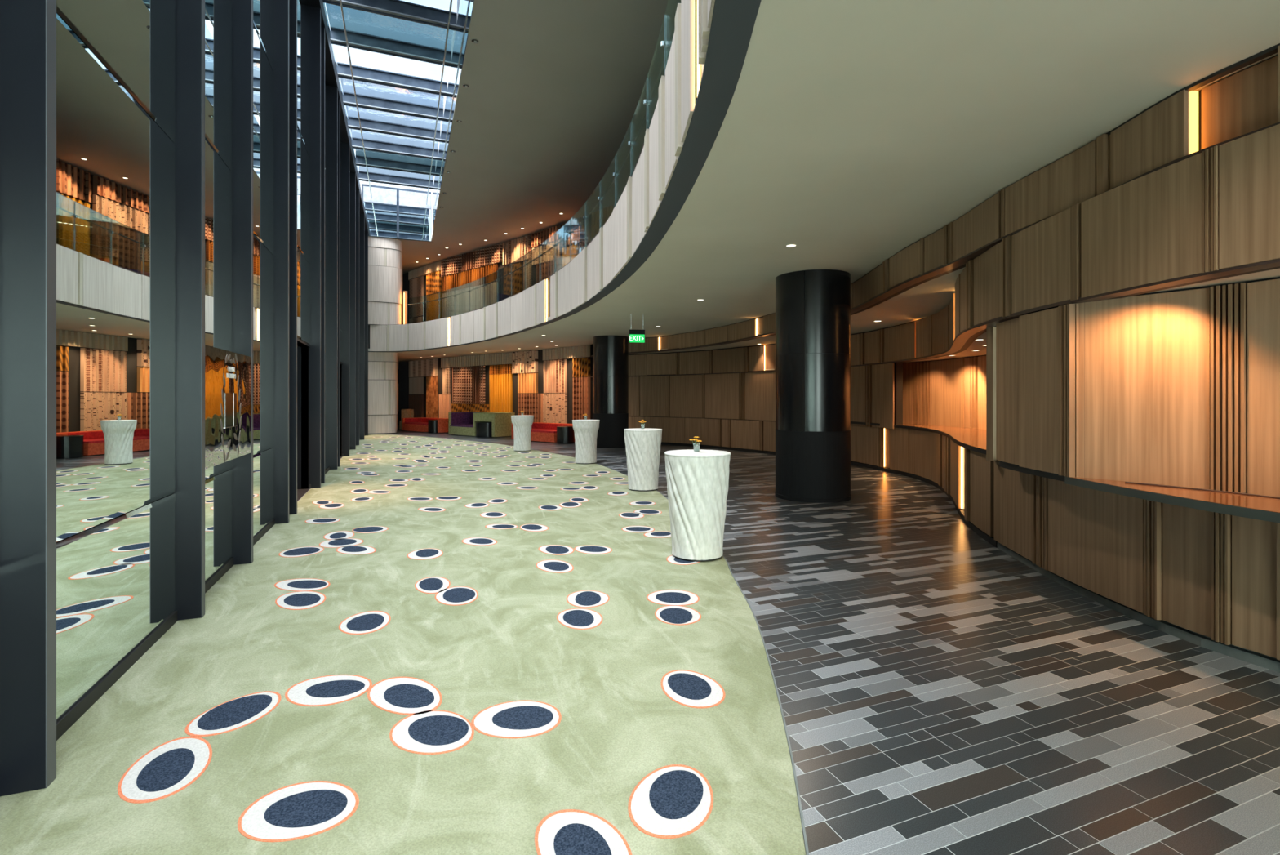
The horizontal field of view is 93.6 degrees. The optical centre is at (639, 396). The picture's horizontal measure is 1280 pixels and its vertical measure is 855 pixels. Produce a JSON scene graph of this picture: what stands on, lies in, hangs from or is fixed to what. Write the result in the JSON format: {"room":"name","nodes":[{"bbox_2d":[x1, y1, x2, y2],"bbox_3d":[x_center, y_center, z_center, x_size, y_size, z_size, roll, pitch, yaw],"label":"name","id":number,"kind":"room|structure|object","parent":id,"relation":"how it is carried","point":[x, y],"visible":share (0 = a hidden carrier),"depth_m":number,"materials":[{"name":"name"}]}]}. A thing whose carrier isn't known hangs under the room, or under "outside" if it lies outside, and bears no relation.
{"room":"theater lobby","nodes":[
{"label":"theater lobby","id":0,"kind":"room"},
{"bbox_2d":[0,0,368,795],"bbox_3d":[-5.363,-2.935,9.280,0.323,9.270,39.200,0,0,-22],"label":"wall","id":1,"kind":"structure","parent":0,"point":[178,178],"depth_m":4.04,"materials":[{"name":"black"}]},
{"bbox_2d":[56,518,275,740],"bbox_3d":[-2.226,1.659,1.262,0.033,0.082,15.980,0,0,-22],"label":"baseboard","id":2,"kind":"structure","parent":1,"relation":"attached to","point":[77,709],"depth_m":3.71,"materials":[{"name":"black"}]},
{"bbox_2d":[204,344,251,469],"bbox_3d":[-3.685,0.080,5.396,0.036,0.973,1.530,0,0,-22],"label":"mirror","id":3,"kind":"object","parent":1,"relation":"attached to","point":[228,374],"visible":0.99,"depth_m":5.26,"materials":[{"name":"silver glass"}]},
{"bbox_2d":[297,337,310,501],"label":"door","id":4,"kind":"structure","parent":1,"relation":"in","point":[300,492],"depth_m":11.08,"materials":[{"name":"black metal"}]},
{"bbox_2d":[308,466,329,488],"bbox_3d":[-6.798,1.659,12.869,0.033,0.082,3.730,0,0,-22],"label":"baseboard","id":5,"kind":"structure","parent":1,"relation":"attached to","point":[327,469],"depth_m":13.34,"materials":[{"name":"black"}]},
{"bbox_2d":[339,361,342,459],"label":"door","id":6,"kind":"structure","parent":1,"relation":"in","point":[340,362],"depth_m":17.09,"materials":[{"name":"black metal"}]},
{"bbox_2d":[368,235,407,434],"bbox_3d":[-13.119,-2.745,31.367,1.781,8.890,9.215,0,0,-22],"label":"wall","id":7,"kind":"structure","parent":0,"point":[384,254],"depth_m":27.23,"materials":[{"name":"grey"}]},
{"bbox_2d":[398,222,593,425],"bbox_3d":[-1.170,-2.745,18.206,5.661,8.890,44.522,0,0,-30],"label":"wall","id":8,"kind":"structure","parent":0,"point":[550,385],"depth_m":28.60,"materials":[{"name":"brown wood"}]},
{"bbox_2d":[370,0,669,274],"bbox_3d":[-1.395,-7.320,17.184,16.000,0.300,51.000,0,0,-22],"label":"ceiling","id":9,"kind":"structure","parent":0,"point":[552,97],"depth_m":15.10,"materials":[{"name":"paint"}]},
{"bbox_2d":[322,0,474,242],"bbox_3d":[-4.474,-8.310,10.839,3.020,2.280,35.450,0,0,-22],"label":"skylight","id":10,"kind":"object","parent":9,"relation":"attached to","point":[400,125],"visible":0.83,"depth_m":18.46,"materials":[{"name":"glass"}]},
{"bbox_2d":[462,84,469,88],"bbox_3d":[-4.012,-7.155,13.854,0.170,0.030,0.170,0,0,-22],"label":"recessed light","id":11,"kind":"object","parent":9,"relation":"in","point":[466,86],"visible":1,"depth_m":13.84,"materials":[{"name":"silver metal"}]},
{"bbox_2d":[470,38,479,44],"bbox_3d":[-3.326,-7.155,12.114,0.170,0.030,0.170,0,0,-22],"label":"recessed light","id":12,"kind":"object","parent":9,"relation":"in","point":[474,41],"visible":1,"depth_m":12.10,"materials":[{"name":"silver metal"}]},
{"bbox_2d":[368,0,715,351],"bbox_3d":[-3.084,-2.636,10.979,5.500,1.183,36.736,0,0,-22],"label":"fascia","id":13,"kind":"structure","parent":0,"point":[600,262],"depth_m":9.88,"materials":[{"name":"white paint"}]},
{"bbox_2d":[393,73,665,324],"bbox_3d":[-3.091,-3.230,10.984,5.540,0.024,36.753,0,0,-22],"label":"trim","id":14,"kind":"structure","parent":13,"relation":"attached to","point":[548,277],"depth_m":15.84,"materials":[{"name":"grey metal"}]},
{"bbox_2d":[408,0,680,321],"bbox_3d":[-2.750,-3.820,11.479,4.439,1.160,34.165,0,0,-19],"label":"glass balustrade","id":15,"kind":"object","parent":14,"relation":"on","point":[563,246],"visible":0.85,"depth_m":14.38,"materials":[{"name":"clear glass"}]},
{"bbox_2d":[368,0,761,351],"bbox_3d":[-3.081,-2.044,10.937,5.508,0.032,36.669,0,0,-22],"label":"trim","id":16,"kind":"structure","parent":13,"relation":"attached to","point":[733,21],"depth_m":4.36,"materials":[{"name":"grey paint"}]},
{"bbox_2d":[591,266,964,355],"bbox_3d":[3.749,-1.601,16.096,7.226,0.038,18.003,0,0,-22],"label":"ceiling","id":17,"kind":"structure","parent":0,"point":[926,299],"depth_m":10.93,"materials":[{"name":"paint"}]},
{"bbox_2d":[302,425,1279,854],"bbox_3d":[-0.930,1.701,17.368,17.000,0.003,51.000,0,0,-22],"label":"floor","id":18,"kind":"structure","parent":0,"point":[940,693],"depth_m":3.44,"materials":[{"name":"grey tile"}]},
{"bbox_2d":[0,434,805,854],"bbox_3d":[-3.292,1.697,12.415,6.154,0.014,34.715,0,0,-22],"label":"carpet","id":19,"kind":"object","parent":18,"relation":"on","point":[447,646],"visible":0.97,"depth_m":3.40,"materials":[{"name":"green carpet"}]},
{"bbox_2d":[511,415,533,451],"bbox_3d":[-3.707,1.139,18.961,0.705,1.099,0.705,0,0,-37],"label":"cocktail table","id":20,"kind":"object","parent":19,"relation":"on","point":[522,424],"visible":1,"depth_m":18.72,"materials":[{"name":"beige fabric"}]},
{"bbox_2d":[572,419,599,463],"bbox_3d":[-1.386,1.139,15.415,0.705,1.099,0.705,0,0,43],"label":"cocktail table","id":21,"kind":"object","parent":19,"relation":"on","point":[585,431],"visible":1,"depth_m":15.17,"materials":[{"name":"beige fabric"}]},
{"bbox_2d":[623,427,662,490],"bbox_3d":[0.058,1.139,11.039,0.705,1.099,0.705,0,0,40],"label":"cocktail table","id":22,"kind":"object","parent":19,"relation":"on","point":[642,446],"visible":1,"depth_m":10.78,"materials":[{"name":"beige fabric"}]},
{"bbox_2d":[638,419,645,428],"bbox_3d":[0.043,0.504,11.053,0.145,0.168,0.160,0,0,-22],"label":"flower vase","id":23,"kind":"object","parent":22,"relation":"on","point":[642,422],"visible":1,"depth_m":11.04,"materials":[{"name":"clear glass"}]},
{"bbox_2d":[664,448,730,561],"bbox_3d":[0.615,1.139,6.433,0.705,1.099,0.705,0,0,-9],"label":"cocktail table","id":24,"kind":"object","parent":19,"relation":"on","point":[697,482],"visible":1,"depth_m":6.17,"materials":[{"name":"beige fabric"}]},
{"bbox_2d":[688,435,701,451],"bbox_3d":[0.593,0.505,6.446,0.120,0.166,0.171,0,0,-22],"label":"flower vase","id":25,"kind":"object","parent":24,"relation":"on","point":[695,448],"visible":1,"depth_m":6.43,"materials":[{"name":"clear glass"}]},
{"bbox_2d":[399,408,413,429],"bbox_3d":[-12.354,1.175,31.784,0.710,1.050,2.000,0,0,-22],"label":"lounge sofa","id":26,"kind":"object","parent":18,"relation":"on","point":[405,413],"visible":0.62,"depth_m":30.90,"materials":[{"name":"beige fabric"}]},
{"bbox_2d":[402,417,448,432],"bbox_3d":[-10.327,1.380,29.516,3.300,0.640,1.310,0,0,39],"label":"lounge sofa","id":27,"kind":"object","parent":18,"relation":"on","point":[418,424],"visible":0.74,"depth_m":29.14,"materials":[{"name":"red fabric"}]},
{"bbox_2d":[427,419,437,432],"bbox_3d":[-9.771,1.398,28.642,0.628,0.604,0.628,0,0,-22],"label":"table","id":28,"kind":"object","parent":18,"relation":"on","point":[432,424],"visible":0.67,"depth_m":28.36,"materials":[{"name":"black"}]},
{"bbox_2d":[448,411,515,436],"bbox_3d":[-7.041,1.190,26.524,3.300,1.020,1.360,0,0,39],"label":"lounge sofa","id":29,"kind":"object","parent":18,"relation":"on","point":[460,423],"visible":0.86,"depth_m":25.79,"materials":[{"name":"green fabric"}]},
{"bbox_2d":[475,422,494,437],"bbox_3d":[-6.505,1.388,25.585,0.928,0.624,0.928,0,0,-22],"label":"table","id":30,"kind":"object","parent":18,"relation":"on","point":[483,429],"visible":0.73,"depth_m":25.16,"materials":[{"name":"black"}]},
{"bbox_2d":[511,422,573,442],"bbox_3d":[-3.332,1.370,23.081,3.750,0.660,1.310,0,0,39],"label":"lounge sofa","id":31,"kind":"object","parent":18,"relation":"on","point":[540,431],"visible":0.41,"depth_m":22.85,"materials":[{"name":"red fabric"}]},
{"bbox_2d":[556,426,574,444],"bbox_3d":[-2.735,1.393,22.099,0.668,0.614,0.668,0,0,-22],"label":"table","id":32,"kind":"object","parent":18,"relation":"on","point":[565,434],"visible":0.84,"depth_m":21.82,"materials":[{"name":"black"}]},
{"bbox_2d":[393,434,808,854],"bbox_3d":[-3.210,1.696,12.441,6.004,0.008,33.570,0,0,-22],"label":"trim","id":33,"kind":"structure","parent":18,"relation":"on","point":[760,631],"depth_m":3.09,"materials":[{"name":"silver metal"}]},
{"bbox_2d":[593,335,628,448],"bbox_3d":[-0.995,-0.175,20.588,1.212,3.750,1.212,0,0,-22],"label":"round column","id":34,"kind":"structure","parent":18,"relation":"on","point":[611,353],"depth_m":20.05,"materials":[{"name":"black"}]},
{"bbox_2d":[774,269,850,502],"bbox_3d":[2.943,-0.175,10.263,1.242,3.750,1.242,0,0,-22],"label":"round column","id":35,"kind":"structure","parent":18,"relation":"on","point":[813,306],"depth_m":9.74,"materials":[{"name":"black"}]},
{"bbox_2d":[368,0,1279,362],"bbox_3d":[-0.744,-2.110,17.441,14.600,0.120,51.000,0,0,-22],"label":"ceiling","id":36,"kind":"structure","parent":0,"point":[851,133],"depth_m":4.46,"materials":[{"name":"paint"}]},
{"bbox_2d":[629,329,644,342],"bbox_3d":[-0.070,-1.695,14.797,0.380,0.710,0.075,0,0,-7],"label":"exit sign","id":37,"kind":"object","parent":36,"relation":"hanging from","point":[635,335],"visible":1,"depth_m":14.78,"materials":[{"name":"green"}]},
{"bbox_2d":[785,244,797,247],"bbox_3d":[2.045,-2.046,8.136,0.160,0.008,0.160,0,0,-22],"label":"recessed light","id":38,"kind":"object","parent":36,"relation":"in","point":[787,245],"visible":1,"depth_m":8.12,"materials":[{"name":"paint"}]},
{"bbox_2d":[764,332,986,370],"bbox_3d":[4.093,-0.812,15.531,7.000,0.036,18.100,0,0,-22],"label":"niche","id":39,"kind":"object","parent":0,"point":[976,344],"visible":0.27,"depth_m":10.70,"materials":[{"name":"paint"}]},
{"bbox_2d":[591,45,1279,660],"bbox_3d":[4.135,-0.215,11.630,5.449,3.710,26.290,0,0,-15],"label":"wall","id":40,"kind":"structure","parent":0,"point":[1180,388],"depth_m":4.74,"materials":[{"name":"brown wood"}]},
{"bbox_2d":[661,442,997,547],"bbox_3d":[2.771,1.663,15.825,4.298,0.075,17.793,0,0,-22],"label":"baseboard","id":41,"kind":"structure","parent":40,"relation":"attached to","point":[985,536],"depth_m":12.88,"materials":[{"name":"black"}]},
{"bbox_2d":[850,421,986,454],"bbox_3d":[5.520,0.637,10.880,1.838,0.055,8.344,0,0,9],"label":"countertop","id":42,"kind":"structure","parent":40,"relation":"attached to","point":[973,439],"depth_m":10.12,"materials":[{"name":"brown wood"}]},
{"bbox_2d":[590,258,1279,377],"bbox_3d":[3.879,-0.781,11.539,4.894,0.030,26.260,0,0,-15],"label":"trim","id":43,"kind":"structure","parent":40,"relation":"attached to","point":[961,338],"depth_m":4.67,"materials":[{"name":"brown wood"}]},
{"bbox_2d":[590,121,1279,356],"bbox_3d":[2.918,-1.571,11.287,2.812,0.030,26.263,0,0,-16],"label":"trim","id":44,"kind":"structure","parent":40,"relation":"attached to","point":[973,255],"depth_m":7.46,"materials":[{"name":"brown wood"}]},
{"bbox_2d":[590,43,1279,345],"bbox_3d":[2.890,-2.040,11.268,2.703,0.024,26.240,0,0,-16],"label":"trim","id":45,"kind":"structure","parent":40,"relation":"attached to","point":[1272,51],"depth_m":3.82,"materials":[{"name":"black"}]},
{"bbox_2d":[997,542,1279,672],"bbox_3d":[4.529,1.669,2.566,0.784,0.062,8.466,0,0,-11],"label":"baseboard","id":46,"kind":"structure","parent":40,"relation":"attached to","point":[1268,662],"depth_m":4.35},
{"bbox_2d":[1064,475,1279,523],"bbox_3d":[4.531,0.680,1.680,0.913,0.070,6.886,0,0,-17],"label":"countertop","id":47,"kind":"structure","parent":40,"relation":"attached to","point":[1260,507],"depth_m":3.97,"materials":[{"name":"brown wood"}]},
{"bbox_2d":[986,326,997,461],"bbox_3d":[5.072,-0.040,7.984,0.254,1.480,3.721,0,0,39],"label":"wall","id":48,"kind":"structure","parent":0,"point":[990,331],"depth_m":6.60,"materials":[{"name":"brown wood"}]},
{"bbox_2d":[1148,268,1279,293],"bbox_3d":[5.243,-0.812,2.011,2.770,0.036,6.902,0,0,-22],"label":"niche","id":49,"kind":"object","parent":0,"point":[1272,273],"depth_m":4.07,"materials":[{"name":"paint"}]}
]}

